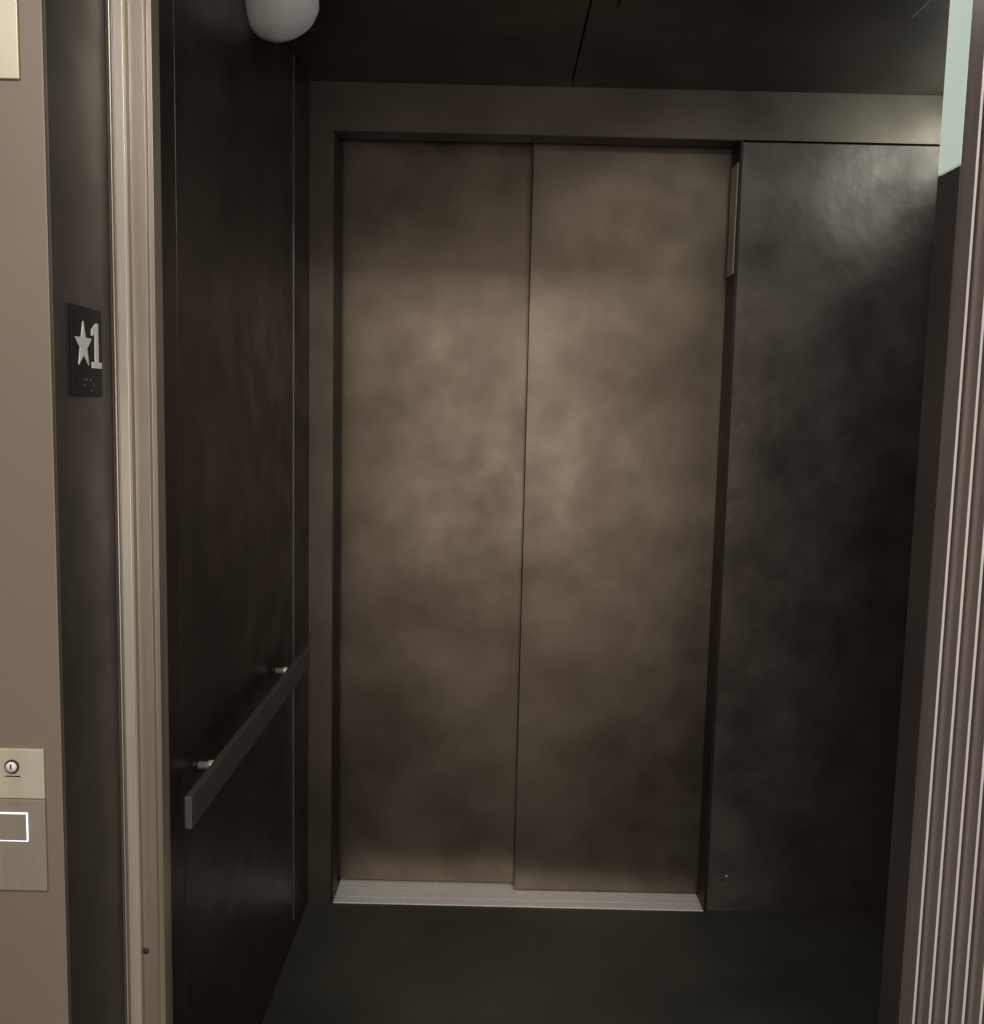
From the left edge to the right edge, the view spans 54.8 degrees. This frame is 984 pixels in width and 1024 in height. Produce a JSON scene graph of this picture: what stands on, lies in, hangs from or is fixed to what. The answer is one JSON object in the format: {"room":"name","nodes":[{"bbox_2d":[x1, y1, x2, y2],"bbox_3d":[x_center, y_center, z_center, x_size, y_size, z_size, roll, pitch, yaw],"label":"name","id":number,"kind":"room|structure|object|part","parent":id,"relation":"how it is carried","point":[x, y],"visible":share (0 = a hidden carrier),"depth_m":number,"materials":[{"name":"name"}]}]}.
{"room":"elevator lobby","nodes":[
{"label":"elevator lobby","id":0,"kind":"room"},
{"bbox_2d":[0,0,68,1023],"bbox_3d":[-1.570,-0.051,1.268,2.058,2.600,0.185,1,6,0],"label":"wall","id":1,"kind":"structure","parent":0,"point":[33,931],"depth_m":1.18,"materials":[{"name":"beige paint"}]},
{"bbox_2d":[0,0,19,79],"bbox_3d":[-0.611,-0.623,1.109,0.111,0.224,0.006,1,6,0],"label":"lantern","id":2,"kind":"object","parent":1,"relation":"attached to","point":[9,25],"visible":1,"depth_m":1.11,"materials":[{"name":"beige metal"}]},
{"bbox_2d":[0,748,47,890],"bbox_3d":[-0.616,0.395,1.216,0.087,0.189,0.008,1,6,0],"label":"panel","id":3,"kind":"object","parent":1,"relation":"attached to","point":[23,830],"visible":1,"depth_m":1.22,"materials":[{"name":"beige metal"}]},
{"bbox_3d":[-0.614,0.333,1.212,0.087,0.066,0.004,1,6,0],"label":"plate","id":4,"kind":"part","parent":3,"relation":"part of","materials":[{"name":"gold metal"}]},
{"bbox_3d":[-0.616,0.427,1.222,0.087,0.122,0.004,1,6,0],"label":"plate","id":5,"kind":"part","parent":3,"relation":"part of","materials":[{"name":"metal"}]},
{"bbox_2d":[42,0,124,1023],"bbox_3d":[-0.544,0.199,1.287,0.004,2.146,0.176,1,6,0],"label":"trim","id":6,"kind":"structure","parent":1,"relation":"attached to","point":[74,38],"depth_m":1.25,"materials":[{"name":"brown metal"}]},
{"bbox_2d":[69,303,102,396],"bbox_3d":[-0.530,-0.209,1.244,0.004,0.116,0.092,1,6,0],"label":"number sign","id":7,"kind":"object","parent":1,"relation":"attached to","point":[85,322],"visible":1,"depth_m":1.24,"materials":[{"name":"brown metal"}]},
{"bbox_2d":[159,0,309,1023],"bbox_3d":[-0.531,0.059,2.021,0.050,2.270,1.203,1,6,0],"label":"wall","id":8,"kind":"structure","parent":0,"point":[226,90],"depth_m":1.85,"materials":[{"name":"brown metal"}]},
{"bbox_2d":[184,646,309,828],"bbox_3d":[-0.491,0.417,1.962,0.047,0.058,0.960,1,6,0],"label":"handrail","id":9,"kind":"object","parent":8,"relation":"attached to","point":[197,800],"visible":1,"depth_m":1.76,"materials":[{"name":"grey metal"}]},
{"bbox_2d":[293,52,294,919],"bbox_3d":[-0.518,-0.013,2.412,0.033,2.210,0.006,1,6,0],"label":"trim","id":10,"kind":"structure","parent":8,"relation":"attached to","point":[293,52],"depth_m":2.38,"materials":[{"name":"black metal"}]},
{"bbox_2d":[308,130,333,901],"bbox_3d":[-0.471,-0.008,2.661,0.068,2.270,0.085,1,6,0],"label":"wall","id":11,"kind":"structure","parent":0,"point":[321,179],"depth_m":2.62,"materials":[{"name":"brown metal"}]},
{"bbox_2d":[262,902,885,1023],"bbox_3d":[0.330,1.233,2.134,1.925,0.050,1.223,1,6,0],"label":"floor","id":12,"kind":"structure","parent":0,"point":[345,963],"depth_m":2.44,"materials":[{"name":"rubber"}]},
{"bbox_2d":[287,0,949,94],"bbox_3d":[0.382,-1.074,1.897,1.825,0.050,1.203,1,6,0],"label":"ceiling","id":13,"kind":"structure","parent":0,"point":[588,43],"depth_m":2.22,"materials":[{"name":"brown metal"}]},
{"bbox_2d":[245,0,318,41],"bbox_3d":[-0.434,-1.034,1.910,0.172,0.156,0.163,1,6,0],"label":"security camera","id":14,"kind":"object","parent":13,"relation":"attached to","point":[270,20],"visible":0.87,"depth_m":1.88,"materials":[{"name":"plastic"}]},
{"bbox_2d":[618,0,929,17],"bbox_3d":[0.573,-1.019,1.725,0.620,0.014,0.550,1,6,0],"label":"ceiling panel","id":15,"kind":"object","parent":13,"relation":"attached to","point":[849,8],"depth_m":1.96,"materials":[{"name":"black metal"}]},
{"bbox_2d":[310,81,942,914],"bbox_3d":[0.357,0.010,2.661,1.725,2.270,0.085,1,6,0],"label":"wall","id":16,"kind":"structure","parent":0,"point":[836,240],"depth_m":2.59,"materials":[{"name":"brown metal"}]},
{"bbox_2d":[333,879,702,910],"bbox_3d":[0.075,1.147,2.821,1.066,0.043,0.169,1,6,0],"label":"trim","id":17,"kind":"structure","parent":16,"relation":"attached to","point":[358,891],"depth_m":2.79,"materials":[{"name":"metal"}]},
{"bbox_2d":[338,139,532,882],"bbox_3d":[-0.176,0.033,2.764,0.582,2.172,0.027,1,6,0],"label":"elevator door","id":18,"kind":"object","parent":17,"relation":"on","point":[435,235],"visible":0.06,"depth_m":2.75,"materials":[{"name":"brown metal"}]},
{"bbox_2d":[514,143,734,893],"bbox_3d":[0.383,0.050,2.727,0.588,2.173,0.028,1,6,0],"label":"elevator door","id":19,"kind":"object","parent":17,"relation":"on","point":[629,243],"visible":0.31,"depth_m":2.71,"materials":[{"name":"brown metal"}]},
{"bbox_2d":[331,130,742,901],"bbox_3d":[0.099,0.066,2.666,1.080,2.146,0.087,1,6,0],"label":"trim","id":20,"kind":"structure","parent":16,"relation":"attached to","point":[338,135],"depth_m":2.58,"materials":[{"name":"grey metal"}]},
{"bbox_2d":[697,141,743,910],"bbox_3d":[0.638,0.081,2.667,0.009,2.142,0.087,1,6,0],"label":"trim","id":21,"kind":"structure","parent":16,"relation":"attached to","point":[738,151],"depth_m":2.66,"materials":[{"name":"grey metal"}]},
{"bbox_2d":[726,162,738,276],"bbox_3d":[0.651,-0.788,2.573,0.002,0.290,0.069,1,6,0],"label":"plate","id":22,"kind":"object","parent":16,"relation":"attached to","point":[734,172],"visible":1,"depth_m":2.57,"materials":[{"name":"metal"}]},
{"bbox_3d":[0.355,0.116,1.439,1.825,2.320,0.119,1,6,0],"label":"wall","id":23,"kind":"structure","parent":0,"visible":0},
{"bbox_2d":[105,0,172,1023],"bbox_3d":[-0.546,0.185,1.401,0.117,2.142,0.052,1,6,0],"label":"trim","id":24,"kind":"structure","parent":23,"relation":"attached to","point":[131,26],"depth_m":1.37,"materials":[{"name":"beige metal"}]},
{"bbox_2d":[143,948,148,953],"bbox_3d":[-0.524,0.665,1.439,0.009,0.009,0.003,1,6,0],"label":"screw","id":25,"kind":"object","parent":23,"relation":"attached to","point":[146,950],"visible":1,"depth_m":1.44,"materials":[{"name":"grey metal"}]},
{"bbox_2d":[878,165,960,1023],"bbox_3d":[0.701,0.387,1.492,0.100,1.785,0.071,1,6,0],"label":"trim","id":26,"kind":"structure","parent":23,"relation":"attached to","point":[947,196],"depth_m":1.46,"materials":[{"name":"brown metal"}]},
{"bbox_2d":[938,0,972,175],"bbox_3d":[0.726,-0.681,1.378,0.100,0.359,0.071,1,6,0],"label":"trim","id":27,"kind":"structure","parent":23,"relation":"attached to","point":[960,11],"depth_m":1.38,"materials":[{"name":"white"}]},
{"bbox_3d":[1.648,0.031,1.188,1.903,2.600,0.024,1,6,0],"label":"wall","id":28,"kind":"structure","parent":0,"visible":0},
{"bbox_2d":[899,0,983,1023],"bbox_3d":[0.725,0.221,1.330,0.140,2.142,0.212,1,6,0],"label":"trim","id":29,"kind":"structure","parent":28,"relation":"attached to","point":[943,969],"depth_m":1.35,"materials":[{"name":"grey metal"}]}
]}

